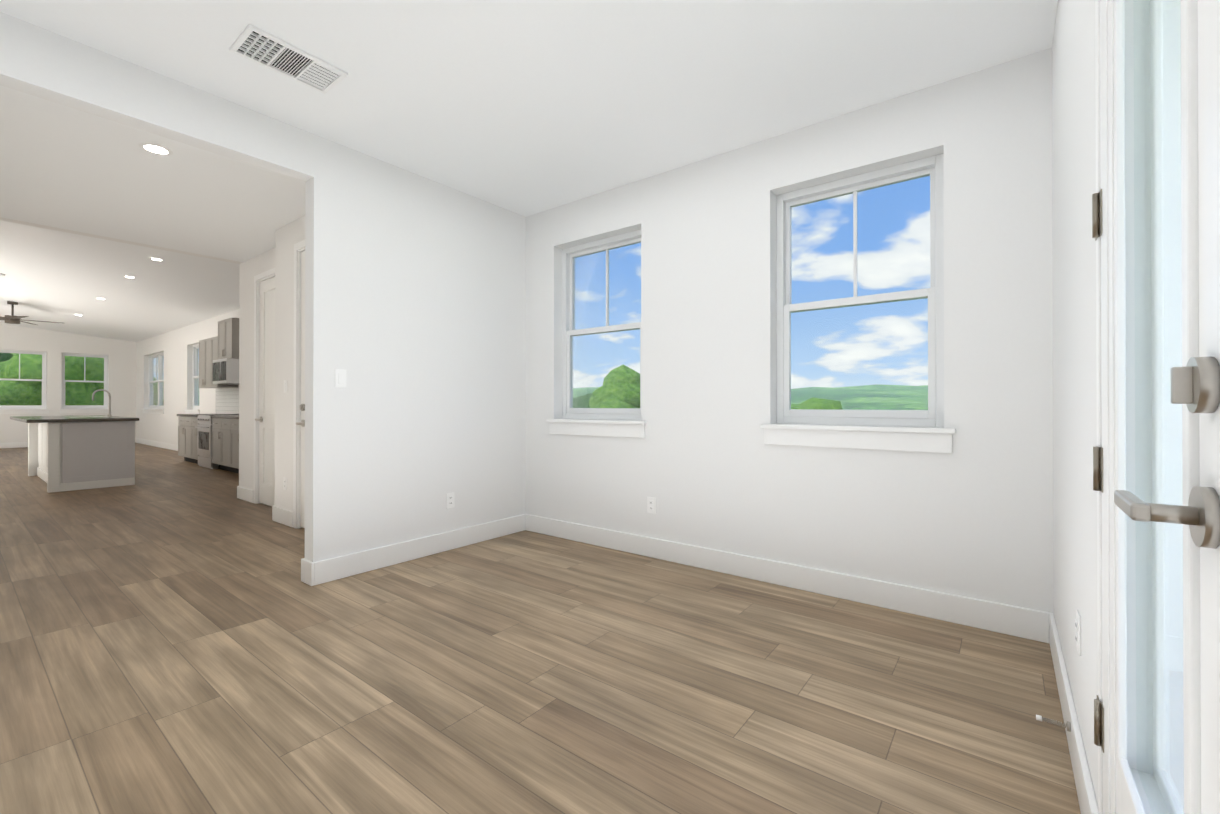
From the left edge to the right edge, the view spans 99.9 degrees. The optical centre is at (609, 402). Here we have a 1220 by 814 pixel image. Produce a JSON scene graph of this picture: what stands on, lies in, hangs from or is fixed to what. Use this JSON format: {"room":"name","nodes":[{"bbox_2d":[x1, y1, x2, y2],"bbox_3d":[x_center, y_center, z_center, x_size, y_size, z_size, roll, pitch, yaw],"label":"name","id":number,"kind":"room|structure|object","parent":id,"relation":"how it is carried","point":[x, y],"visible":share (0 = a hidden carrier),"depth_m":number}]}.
{"room":"empty front room","nodes":[
{"label":"empty front room","id":0,"kind":"room"},
{"bbox_2d":[0,324,135,442],"bbox_3d":[-16.020,-0.808,11.696,0.200,3.900,8.150,0,0,38],"label":"wall","id":1,"kind":"structure","parent":0,"point":[55,345],"depth_m":13.54},
{"bbox_2d":[0,350,49,413],"bbox_3d":[-14.970,-0.508,13.013,0.225,1.610,1.020,0,0,38],"label":"window","id":2,"kind":"structure","parent":1,"relation":"in","point":[23,409],"depth_m":13.14},
{"bbox_2d":[59,353,108,413],"bbox_3d":[-14.256,-0.505,13.939,0.225,1.610,1.000,0,0,38],"label":"window","id":3,"kind":"structure","parent":1,"relation":"in","point":[67,409],"depth_m":13.94},
{"bbox_2d":[0,220,239,341],"bbox_3d":[-10.975,-2.079,7.812,12.940,0.693,8.150,0,0,38],"label":"ceiling","id":4,"kind":"structure","parent":0,"point":[56,276],"depth_m":8.29},
{"bbox_2d":[0,301,61,324],"bbox_3d":[-11.613,-1.758,10.005,1.352,0.440,1.355,0,0,38],"label":"ceiling fan","id":5,"kind":"object","parent":4,"relation":"hanging from","point":[11,319],"visible":0.98,"depth_m":9.97},
{"bbox_2d":[0,217,242,486],"bbox_3d":[-5.898,-0.838,3.895,0.120,3.900,7.750,0,0,38],"label":"wall","id":6,"kind":"structure","parent":0,"point":[240,334],"depth_m":5.94},
{"bbox_2d":[136,309,238,444],"bbox_3d":[-8.549,-0.811,10.956,12.940,3.900,0.200,0,0,38],"label":"wall","id":7,"kind":"structure","parent":0,"point":[175,346],"depth_m":12.36},
{"bbox_2d":[141,354,157,413],"bbox_3d":[-12.403,-0.495,13.890,1.150,1.590,0.225,0,0,38],"label":"kitchen window","id":8,"kind":"structure","parent":7,"relation":"in","point":[153,381],"depth_m":14.02},
{"bbox_2d":[151,352,163,413],"bbox_3d":[-11.571,-0.497,13.250,1.150,1.590,0.225,0,0,38],"label":"kitchen window","id":9,"kind":"structure","parent":7,"relation":"in","point":[160,410],"depth_m":13.52},
{"bbox_2d":[184,344,199,413],"bbox_3d":[-9.175,-0.504,11.403,1.020,1.590,0.225,0,0,38],"label":"kitchen window","id":10,"kind":"structure","parent":7,"relation":"in","point":[195,410],"depth_m":11.65},
{"bbox_2d":[199,338,212,387],"bbox_3d":[-7.614,-0.740,9.902,0.807,0.930,0.323,0,0,38],"label":"upper cabinet","id":11,"kind":"object","parent":7,"relation":"attached to","point":[206,345],"depth_m":9.76},
{"bbox_2d":[209,358,220,385],"bbox_3d":[-6.825,-0.543,9.243,0.592,0.430,0.403,0,0,38],"label":"microwave","id":12,"kind":"object","parent":7,"relation":"attached to","point":[214,363],"depth_m":9.20},
{"bbox_2d":[213,336,238,389],"bbox_3d":[-7.209,-0.741,9.590,0.431,0.930,0.323,0,0,38],"label":"upper cabinet","id":13,"kind":"object","parent":7,"relation":"attached to","point":[214,338],"depth_m":9.49},
{"bbox_2d":[217,318,238,357],"bbox_3d":[-6.738,-1.115,9.228,0.760,0.705,0.323,0,0,38],"label":"upper cabinet","id":14,"kind":"object","parent":7,"relation":"attached to","point":[228,329],"depth_m":8.99},
{"bbox_2d":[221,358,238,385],"bbox_3d":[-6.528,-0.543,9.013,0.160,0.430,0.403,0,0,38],"label":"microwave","id":15,"kind":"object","parent":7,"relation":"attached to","point":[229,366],"depth_m":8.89},
{"bbox_2d":[243,247,274,489],"bbox_3d":[-3.609,-0.302,5.519,1.520,2.840,0.120,0,0,38],"label":"wall","id":16,"kind":"structure","parent":0,"point":[258,264],"depth_m":5.81},
{"bbox_2d":[253,268,274,503],"bbox_3d":[-3.526,-0.142,5.447,0.980,2.520,0.132,0,0,38],"label":"door frame","id":17,"kind":"structure","parent":16,"relation":"attached to","point":[264,276],"depth_m":5.66},
{"bbox_2d":[255,277,274,505],"bbox_3d":[-3.555,-0.111,5.409,0.830,2.433,0.103,0,0,38],"label":"hall door","id":18,"kind":"structure","parent":16,"relation":"in","point":[266,419],"depth_m":5.56},
{"bbox_2d":[0,12,525,561],"bbox_3d":[-2.226,-0.312,2.661,0.120,2.840,4.720,0,0,38],"label":"wall","id":19,"kind":"structure","parent":0,"point":[416,306],"depth_m":3.45},
{"bbox_2d":[335,369,345,387],"bbox_3d":[-1.699,-0.150,3.239,0.009,0.115,0.070,0,0,38],"label":"light switch","id":20,"kind":"object","parent":19,"relation":"attached to","point":[340,378],"visible":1,"depth_m":3.23},
{"bbox_2d":[446,492,453,508],"bbox_3d":[-1.205,0.742,3.877,0.008,0.115,0.070,0,0,38],"label":"outlet","id":21,"kind":"object","parent":19,"relation":"attached to","point":[449,500],"visible":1,"depth_m":3.87},
{"bbox_2d":[275,215,304,510],"bbox_3d":[-2.329,-0.306,4.280,2.020,2.840,0.120,0,0,38],"label":"wall","id":22,"kind":"structure","parent":0,"point":[288,236],"depth_m":4.71},
{"bbox_2d":[283,477,286,489],"bbox_3d":[-2.970,0.745,4.689,0.070,0.115,0.008,0,0,38],"label":"outlet","id":23,"kind":"object","parent":22,"relation":"attached to","point":[284,483],"visible":1,"depth_m":4.69},
{"bbox_2d":[293,240,304,528],"bbox_3d":[-2.388,-0.146,4.318,0.980,2.520,0.132,0,0,38],"label":"door frame","id":24,"kind":"structure","parent":22,"relation":"attached to","point":[299,247],"depth_m":4.54},
{"bbox_2d":[296,251,304,527],"bbox_3d":[-2.417,-0.115,4.280,0.830,2.433,0.103,0,0,38],"label":"hall door","id":25,"kind":"structure","parent":22,"relation":"in","point":[302,496],"depth_m":4.51},
{"bbox_2d":[0,0,1057,261],"bbox_3d":[-2.126,-1.682,2.715,7.300,0.100,4.920,0,0,38],"label":"ceiling","id":26,"kind":"structure","parent":0,"point":[526,108],"depth_m":2.66},
{"bbox_2d":[138,143,172,155],"bbox_3d":[-2.922,-1.627,3.303,0.170,0.003,0.170,0,0,38],"label":"recessed light","id":27,"kind":"object","parent":26,"relation":"in","point":[156,149],"visible":1,"depth_m":3.30},
{"bbox_2d":[229,24,347,93],"bbox_3d":[-1.527,-1.626,2.455,0.255,0.014,0.420,0,0,38],"label":"ceiling vent","id":28,"kind":"object","parent":26,"relation":"in","point":[253,43],"visible":0.98,"depth_m":2.44},
{"bbox_2d":[0,443,1080,813],"bbox_3d":[-8.084,1.169,5.572,20.240,0.100,8.150,0,0,38],"label":"floor","id":29,"kind":"structure","parent":0,"point":[178,635],"depth_m":2.02},
{"bbox_2d":[28,421,134,492],"bbox_3d":[-7.720,0.691,7.446,2.530,0.870,0.800,0,0,38],"label":"kitchen island","id":30,"kind":"object","parent":29,"relation":"on","point":[68,453],"depth_m":6.70},
{"bbox_2d":[10,417,137,424],"bbox_3d":[-7.767,0.236,7.396,2.600,0.040,1.020,0,0,38],"label":"island countertop","id":31,"kind":"structure","parent":30,"relation":"on","point":[30,420],"depth_m":6.72},
{"bbox_2d":[178,418,192,461],"bbox_3d":[-7.779,0.700,9.846,0.907,0.870,0.605,0,0,38],"label":"base cabinet","id":32,"kind":"object","parent":29,"relation":"on","point":[185,425],"depth_m":9.61},
{"bbox_2d":[189,446,192,462],"bbox_3d":[-7.315,0.698,9.488,0.481,0.870,0.605,0,0,38],"label":"base cabinet","id":33,"kind":"object","parent":29,"relation":"on","point":[190,447],"depth_m":9.38},
{"bbox_2d":[193,414,212,468],"bbox_3d":[-6.832,0.679,9.098,0.868,0.905,0.613,0,0,38],"label":"oven","id":34,"kind":"object","parent":29,"relation":"on","point":[210,441],"depth_m":8.88},
{"bbox_2d":[213,418,228,470],"bbox_3d":[-6.133,0.695,8.577,0.984,0.870,0.605,0,0,38],"label":"base cabinet","id":35,"kind":"object","parent":29,"relation":"on","point":[220,425],"depth_m":8.36},
{"bbox_2d":[177,414,238,417],"bbox_3d":[-6.599,0.236,8.927,3.940,0.050,0.622,0,0,38],"label":"countertop","id":36,"kind":"structure","parent":35,"relation":"on","point":[180,415],"depth_m":8.83},
{"bbox_2d":[229,418,238,472],"bbox_3d":[-5.439,0.693,8.042,0.984,0.870,0.605,0,0,38],"label":"base cabinet","id":37,"kind":"object","parent":29,"relation":"on","point":[233,422],"depth_m":8.00},
{"bbox_2d":[526,48,1053,613],"bbox_3d":[0.717,-0.309,3.498,3.760,2.840,0.200,0,0,38],"label":"wall","id":38,"kind":"structure","parent":0,"point":[706,466],"depth_m":2.98},
{"bbox_2d":[0,438,1097,813],"bbox_3d":[-8.060,1.048,5.554,19.900,0.140,7.750,0,0,38],"label":"baseboard","id":39,"kind":"structure","parent":38,"relation":"attached to","point":[1008,620],"depth_m":3.11},
{"bbox_2d":[546,229,646,437],"bbox_3d":[-0.076,-0.522,4.075,0.980,1.570,0.225,0,0,38],"label":"window","id":40,"kind":"structure","parent":38,"relation":"in","point":[578,262],"depth_m":4.20},
{"bbox_2d":[647,497,655,513],"bbox_3d":[0.297,0.742,3.686,0.070,0.115,0.008,0,0,38],"label":"outlet","id":41,"kind":"object","parent":38,"relation":"attached to","point":[651,504],"visible":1,"depth_m":3.68},
{"bbox_2d":[760,153,955,452],"bbox_3d":[1.389,-0.526,2.946,1.000,1.570,0.225,0,0,38],"label":"window","id":42,"kind":"structure","parent":38,"relation":"in","point":[912,430],"depth_m":2.91},
{"bbox_2d":[1052,0,1097,803],"bbox_3d":[0.649,-0.321,0.445,0.140,2.840,4.720,0,0,38],"label":"wall","id":43,"kind":"structure","parent":0,"point":[1074,316],"depth_m":1.59},
{"bbox_2d":[1036,714,1070,731],"bbox_3d":[1.391,1.004,1.611,0.082,0.028,0.028,0,0,38],"label":"door stop","id":44,"kind":"object","parent":43,"relation":"attached to","point":[1067,725],"visible":1,"depth_m":1.60},
{"bbox_2d":[1076,610,1080,655],"bbox_3d":[1.390,0.683,1.524,0.008,0.115,0.070,0,0,38],"label":"outlet","id":45,"kind":"object","parent":43,"relation":"attached to","point":[1078,631],"visible":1,"depth_m":1.50},
{"bbox_2d":[1095,0,1183,813],"bbox_3d":[0.922,-0.139,0.777,0.174,2.480,0.939,0,0,38],"label":"door frame","id":46,"kind":"structure","parent":43,"relation":"attached to","point":[1098,359],"depth_m":1.11},
{"bbox_2d":[1092,0,1219,813],"bbox_3d":[0.883,-0.127,0.827,0.169,2.428,0.896,0,0,38],"label":"door","id":47,"kind":"structure","parent":43,"relation":"in","point":[1138,513],"depth_m":0.92},
{"label":"outside","id":48,"kind":"structure","parent":0,"visible":0},
{"bbox_2d":[573,384,927,409],"bbox_3d":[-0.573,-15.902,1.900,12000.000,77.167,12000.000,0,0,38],"label":"terrain","id":49,"kind":"structure","parent":48,"point":[849,398],"depth_m":698.48},
{"bbox_2d":[0,353,841,409],"bbox_3d":[-2.325,1.859,11.543,41.594,8.565,21.824,0,0,38],"label":"vegetation","id":50,"kind":"object","parent":49,"relation":"on","point":[81,392],"depth_m":15.55}
]}

